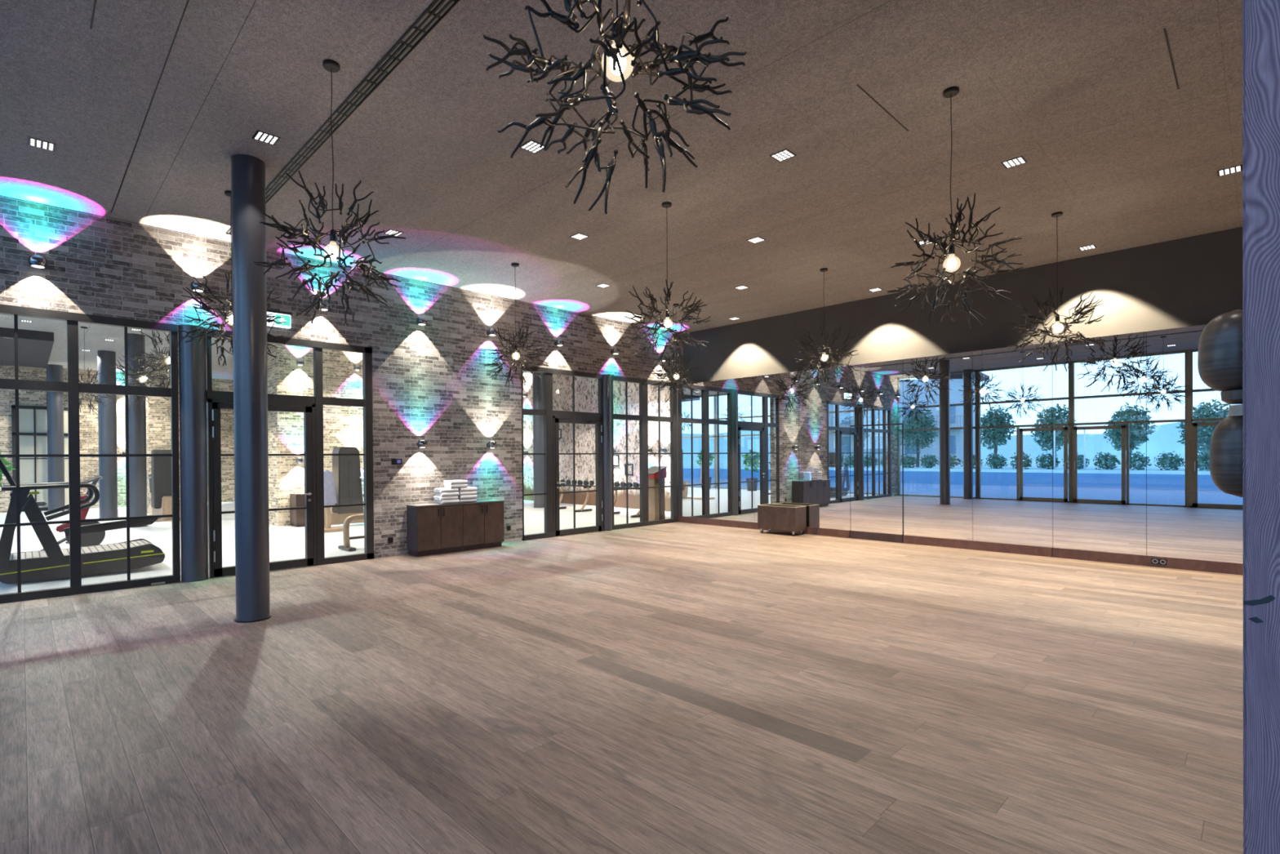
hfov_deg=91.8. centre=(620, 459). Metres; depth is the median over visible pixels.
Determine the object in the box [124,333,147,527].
column
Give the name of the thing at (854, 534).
baseboard
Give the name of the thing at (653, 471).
lectern
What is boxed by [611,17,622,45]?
socket
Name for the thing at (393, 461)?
thermostat
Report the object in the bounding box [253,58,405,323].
pendant lamp
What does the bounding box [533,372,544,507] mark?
column
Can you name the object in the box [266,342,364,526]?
wall
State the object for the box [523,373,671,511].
wall
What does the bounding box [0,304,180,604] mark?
window
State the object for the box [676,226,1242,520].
wall
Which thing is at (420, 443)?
wall lamp
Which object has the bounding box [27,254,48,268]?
wall lamp
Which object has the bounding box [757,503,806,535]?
box
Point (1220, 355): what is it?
weight
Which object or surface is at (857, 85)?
slit
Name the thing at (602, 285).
recessed light
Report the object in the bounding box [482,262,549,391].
pendant lamp
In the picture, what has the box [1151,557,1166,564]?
wall socket
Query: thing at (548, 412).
window
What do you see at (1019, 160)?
recessed light
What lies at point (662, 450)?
wall lamp
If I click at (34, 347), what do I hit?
trim
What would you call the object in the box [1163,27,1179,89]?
slit
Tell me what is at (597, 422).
door
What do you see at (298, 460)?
wall lamp
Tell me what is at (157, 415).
wall
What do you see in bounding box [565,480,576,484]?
dumbbell
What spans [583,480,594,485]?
dumbbell
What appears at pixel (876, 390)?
mirror panel
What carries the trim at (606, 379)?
attached to the wall at (431, 383)
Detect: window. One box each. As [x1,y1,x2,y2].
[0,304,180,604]
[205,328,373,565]
[521,364,602,540]
[611,375,677,529]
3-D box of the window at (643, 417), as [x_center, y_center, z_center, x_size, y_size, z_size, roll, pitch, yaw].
[0.528,-0.158,13.768,2.100,3.240,0.095,-1,0,-44]
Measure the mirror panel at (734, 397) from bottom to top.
3.052 m
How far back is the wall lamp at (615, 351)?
12.87 m
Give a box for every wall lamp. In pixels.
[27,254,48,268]
[190,280,205,292]
[295,457,303,462]
[296,360,304,365]
[317,301,329,311]
[353,365,360,370]
[416,316,426,325]
[416,440,427,447]
[486,328,497,335]
[486,441,497,448]
[554,338,564,346]
[610,347,619,354]
[657,355,666,361]
[660,448,666,452]
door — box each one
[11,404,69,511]
[206,398,316,577]
[552,416,603,537]
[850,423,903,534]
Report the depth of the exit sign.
8.58 m
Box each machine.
[146,449,180,521]
[324,446,364,527]
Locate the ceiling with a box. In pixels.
[0,0,1242,379]
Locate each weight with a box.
[1197,309,1242,404]
[1209,404,1243,497]
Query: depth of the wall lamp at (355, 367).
15.20 m
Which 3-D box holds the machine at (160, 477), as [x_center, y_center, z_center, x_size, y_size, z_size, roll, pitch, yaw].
[-11.981,0.636,16.174,0.742,1.800,1.907,-1,0,-44]
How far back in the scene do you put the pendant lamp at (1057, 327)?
7.43 m
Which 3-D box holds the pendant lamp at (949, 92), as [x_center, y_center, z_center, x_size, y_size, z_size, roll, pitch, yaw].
[2.638,-1.973,4.932,0.980,1.892,0.989,0,0,31]
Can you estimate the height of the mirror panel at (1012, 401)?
3.052 m
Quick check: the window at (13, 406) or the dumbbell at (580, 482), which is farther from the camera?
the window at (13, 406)
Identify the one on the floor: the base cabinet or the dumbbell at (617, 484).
the base cabinet
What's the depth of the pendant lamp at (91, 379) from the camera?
13.41 m
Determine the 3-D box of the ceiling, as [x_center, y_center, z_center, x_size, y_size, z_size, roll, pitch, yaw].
[-3.038,-3.017,11.182,14.570,0.200,32.300,-1,0,-44]
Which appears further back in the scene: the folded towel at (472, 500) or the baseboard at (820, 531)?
the baseboard at (820, 531)
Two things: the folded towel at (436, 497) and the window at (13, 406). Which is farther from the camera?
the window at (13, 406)
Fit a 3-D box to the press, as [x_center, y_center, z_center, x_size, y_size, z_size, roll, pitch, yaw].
[-6.199,0.864,13.130,0.600,1.300,0.500,-1,0,-44]
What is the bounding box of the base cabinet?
[289,493,304,526]
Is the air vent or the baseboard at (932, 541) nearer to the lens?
the air vent
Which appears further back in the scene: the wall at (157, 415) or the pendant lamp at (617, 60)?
the wall at (157, 415)
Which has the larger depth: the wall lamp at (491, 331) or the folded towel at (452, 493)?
the wall lamp at (491, 331)
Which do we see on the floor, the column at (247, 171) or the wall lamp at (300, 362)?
the column at (247, 171)
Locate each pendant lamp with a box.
[56,392,67,404]
[79,364,104,383]
[79,392,115,414]
[111,355,170,387]
[128,330,178,387]
[133,395,151,406]
[177,272,233,366]
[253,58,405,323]
[266,313,287,345]
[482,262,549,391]
[483,0,746,213]
[622,201,711,371]
[650,303,701,404]
[792,267,860,391]
[886,86,1026,328]
[1006,211,1107,371]
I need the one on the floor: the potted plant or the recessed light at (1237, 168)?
the potted plant
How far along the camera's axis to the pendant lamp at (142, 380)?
11.56 m
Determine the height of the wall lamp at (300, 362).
0.120 m
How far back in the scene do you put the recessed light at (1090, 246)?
8.66 m
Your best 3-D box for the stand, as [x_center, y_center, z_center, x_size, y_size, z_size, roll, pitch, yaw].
[1.128,0.238,0.721,0.420,2.600,0.575,-1,0,-44]
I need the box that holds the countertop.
[406,499,504,506]
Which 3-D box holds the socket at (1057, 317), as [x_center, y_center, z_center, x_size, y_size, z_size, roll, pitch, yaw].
[5.235,-1.704,7.440,0.044,0.087,0.044,-1,0,-42]
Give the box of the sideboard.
[406,499,504,556]
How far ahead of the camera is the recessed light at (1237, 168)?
6.32 m
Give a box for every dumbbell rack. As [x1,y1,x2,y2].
[559,484,595,511]
[613,486,639,517]
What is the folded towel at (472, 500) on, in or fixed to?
on the sideboard
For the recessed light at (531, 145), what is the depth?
5.73 m
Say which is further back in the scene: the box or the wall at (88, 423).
the wall at (88, 423)
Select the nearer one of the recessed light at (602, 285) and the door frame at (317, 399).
the door frame at (317, 399)
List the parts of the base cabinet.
door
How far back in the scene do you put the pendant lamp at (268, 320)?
6.85 m
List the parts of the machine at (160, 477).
backrest, frame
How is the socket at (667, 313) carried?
attached to the pendant lamp at (666, 205)
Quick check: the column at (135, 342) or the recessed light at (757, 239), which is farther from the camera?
the column at (135, 342)
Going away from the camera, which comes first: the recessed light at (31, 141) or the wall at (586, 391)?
the recessed light at (31, 141)
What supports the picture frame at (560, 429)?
attached to the wall at (586, 391)
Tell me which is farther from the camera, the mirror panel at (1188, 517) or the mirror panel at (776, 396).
the mirror panel at (776, 396)
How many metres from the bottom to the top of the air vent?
0.012 m
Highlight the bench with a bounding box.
[337,513,364,551]
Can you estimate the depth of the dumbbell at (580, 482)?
17.34 m
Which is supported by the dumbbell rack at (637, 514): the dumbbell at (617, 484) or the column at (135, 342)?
the dumbbell at (617, 484)
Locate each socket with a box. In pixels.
[329,229,336,242]
[387,537,393,542]
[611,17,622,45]
[665,310,669,317]
[948,243,955,254]
[1055,313,1059,321]
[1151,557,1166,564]
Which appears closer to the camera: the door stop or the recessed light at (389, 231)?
the door stop
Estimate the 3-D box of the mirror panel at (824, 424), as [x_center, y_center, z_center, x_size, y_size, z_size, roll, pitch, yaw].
[3.878,-0.219,11.850,0.011,3.052,1.045,-1,0,-44]
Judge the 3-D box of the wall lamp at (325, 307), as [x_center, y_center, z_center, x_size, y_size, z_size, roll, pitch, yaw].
[-4.284,-2.209,8.920,0.164,0.120,0.200,-1,0,-44]
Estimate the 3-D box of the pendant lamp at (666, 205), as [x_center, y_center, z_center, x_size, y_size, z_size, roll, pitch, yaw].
[0.495,-1.970,7.073,0.989,1.892,0.980,0,0,-4]
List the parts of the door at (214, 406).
handle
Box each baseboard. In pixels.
[678,515,849,537]
[850,530,902,542]
[903,534,1052,556]
[1052,547,1243,574]
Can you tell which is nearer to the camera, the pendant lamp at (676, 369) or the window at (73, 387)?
the window at (73, 387)
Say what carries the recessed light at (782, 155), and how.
in the ceiling
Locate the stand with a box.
[1242,0,1279,853]
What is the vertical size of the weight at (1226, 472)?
0.146 m
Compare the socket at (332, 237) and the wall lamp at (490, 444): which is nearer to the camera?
the socket at (332, 237)
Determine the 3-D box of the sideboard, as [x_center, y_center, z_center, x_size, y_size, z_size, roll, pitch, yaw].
[-2.703,1.108,10.293,1.600,0.797,0.400,-1,0,-44]
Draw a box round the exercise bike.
[35,475,105,550]
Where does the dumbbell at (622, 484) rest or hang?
on the dumbbell rack at (637, 514)
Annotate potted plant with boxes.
[0,448,16,487]
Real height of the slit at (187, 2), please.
0.002 m
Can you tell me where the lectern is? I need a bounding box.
[639,466,666,520]
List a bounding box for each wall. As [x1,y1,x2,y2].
[0,195,683,558]
[0,364,234,512]
[145,358,180,513]
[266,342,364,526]
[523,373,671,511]
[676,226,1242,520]
[677,390,1234,563]
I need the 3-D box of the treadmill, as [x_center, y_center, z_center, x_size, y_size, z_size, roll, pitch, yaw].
[-7.395,0.727,8.553,1.754,1.624,1.120,-1,0,-44]
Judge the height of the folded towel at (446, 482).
0.062 m
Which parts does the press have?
backrest, frame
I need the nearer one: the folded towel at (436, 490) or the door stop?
the door stop
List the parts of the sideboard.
door, door, door, door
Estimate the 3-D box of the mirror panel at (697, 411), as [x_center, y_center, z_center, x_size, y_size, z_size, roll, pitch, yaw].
[1.717,-0.217,14.085,0.011,3.052,1.083,-1,0,-44]
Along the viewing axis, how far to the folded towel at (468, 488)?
10.28 m
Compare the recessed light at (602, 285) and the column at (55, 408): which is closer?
the recessed light at (602, 285)
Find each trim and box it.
[0,327,53,368]
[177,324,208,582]
[602,374,612,530]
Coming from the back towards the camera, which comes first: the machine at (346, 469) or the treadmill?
the machine at (346, 469)
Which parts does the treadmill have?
handrail, handrail, panel, panel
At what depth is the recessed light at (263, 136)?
5.54 m
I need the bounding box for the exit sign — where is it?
[266,309,292,328]
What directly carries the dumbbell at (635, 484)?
on the dumbbell rack at (637, 514)
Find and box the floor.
[0,500,1243,853]
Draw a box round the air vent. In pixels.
[225,0,460,235]
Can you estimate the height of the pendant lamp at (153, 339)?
1.892 m
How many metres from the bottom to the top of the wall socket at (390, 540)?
0.080 m
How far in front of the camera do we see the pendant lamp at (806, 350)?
9.56 m
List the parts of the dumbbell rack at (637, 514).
leg, shelf rail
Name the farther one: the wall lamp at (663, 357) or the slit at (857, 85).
the wall lamp at (663, 357)
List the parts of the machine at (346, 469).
frame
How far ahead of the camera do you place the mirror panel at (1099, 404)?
8.80 m
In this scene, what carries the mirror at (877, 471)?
in the wall at (1146, 390)
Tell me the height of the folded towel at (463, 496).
0.062 m
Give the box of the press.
[324,470,342,533]
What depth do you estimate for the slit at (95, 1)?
3.99 m
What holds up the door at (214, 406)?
attached to the door frame at (317, 399)
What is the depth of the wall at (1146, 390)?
9.23 m
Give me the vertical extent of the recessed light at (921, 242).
0.007 m
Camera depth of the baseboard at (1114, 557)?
8.44 m
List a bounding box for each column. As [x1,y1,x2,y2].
[46,364,65,511]
[97,350,118,518]
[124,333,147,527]
[231,154,271,622]
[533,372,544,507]
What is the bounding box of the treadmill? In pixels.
[0,457,164,583]
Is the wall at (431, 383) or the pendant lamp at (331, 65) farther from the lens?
the wall at (431, 383)
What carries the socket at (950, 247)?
attached to the pendant lamp at (949, 92)
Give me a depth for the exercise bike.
10.06 m
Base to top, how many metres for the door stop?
0.025 m
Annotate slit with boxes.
[89,0,96,29]
[111,0,189,213]
[856,84,908,131]
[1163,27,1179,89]
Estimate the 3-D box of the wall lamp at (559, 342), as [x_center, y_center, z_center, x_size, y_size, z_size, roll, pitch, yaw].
[-1.185,-2.249,11.916,0.164,0.120,0.200,-1,0,-44]
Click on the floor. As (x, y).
(677, 687)
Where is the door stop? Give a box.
[151,581,164,585]
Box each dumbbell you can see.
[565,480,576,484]
[577,480,586,485]
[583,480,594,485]
[614,481,624,487]
[620,481,630,487]
[627,482,634,488]
[633,482,639,487]
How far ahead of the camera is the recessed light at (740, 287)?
10.61 m
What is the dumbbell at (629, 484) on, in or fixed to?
on the dumbbell rack at (637, 514)
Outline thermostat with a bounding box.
[391,458,402,464]
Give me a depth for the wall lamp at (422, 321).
9.89 m
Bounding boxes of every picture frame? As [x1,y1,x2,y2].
[559,428,561,439]
[624,463,633,475]
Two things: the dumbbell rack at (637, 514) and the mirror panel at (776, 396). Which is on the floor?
the dumbbell rack at (637, 514)
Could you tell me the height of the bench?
0.590 m
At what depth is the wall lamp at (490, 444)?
10.80 m
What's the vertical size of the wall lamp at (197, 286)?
0.120 m
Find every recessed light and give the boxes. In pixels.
[20,320,32,322]
[27,136,56,151]
[252,129,280,145]
[383,228,403,236]
[520,139,544,153]
[569,232,589,239]
[595,283,611,287]
[734,285,748,289]
[746,236,765,243]
[769,148,795,161]
[868,287,882,291]
[918,239,932,244]
[1000,155,1027,168]
[1078,244,1096,250]
[1217,164,1242,176]
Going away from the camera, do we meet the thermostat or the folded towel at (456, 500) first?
the thermostat
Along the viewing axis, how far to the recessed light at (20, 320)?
12.78 m
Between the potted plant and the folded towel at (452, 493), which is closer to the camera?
the folded towel at (452, 493)
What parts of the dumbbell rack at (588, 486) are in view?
leg, shelf rail, leg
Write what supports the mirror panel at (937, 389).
attached to the wall at (1146, 390)
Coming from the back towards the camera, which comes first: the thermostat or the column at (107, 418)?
the column at (107, 418)
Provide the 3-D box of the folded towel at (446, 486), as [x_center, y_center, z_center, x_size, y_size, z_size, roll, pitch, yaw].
[-2.735,0.429,10.258,0.320,0.062,0.257,-1,0,-44]
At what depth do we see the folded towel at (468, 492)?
10.29 m
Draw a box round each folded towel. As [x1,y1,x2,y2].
[433,487,458,492]
[433,495,457,500]
[435,491,459,496]
[435,498,459,503]
[443,480,467,484]
[444,483,467,488]
[457,486,477,491]
[457,494,477,498]
[457,497,476,502]
[458,490,476,495]
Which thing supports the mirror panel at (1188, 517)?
attached to the wall at (1146, 390)
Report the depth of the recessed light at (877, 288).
10.79 m
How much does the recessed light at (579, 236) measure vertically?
0.007 m
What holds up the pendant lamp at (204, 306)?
hanging from the ceiling
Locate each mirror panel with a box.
[677,380,715,519]
[715,376,755,522]
[754,371,799,522]
[798,365,850,530]
[849,359,903,425]
[902,351,973,540]
[972,342,1053,547]
[1052,331,1146,555]
[1146,324,1243,563]
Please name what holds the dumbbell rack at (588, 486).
on the floor
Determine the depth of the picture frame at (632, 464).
18.27 m

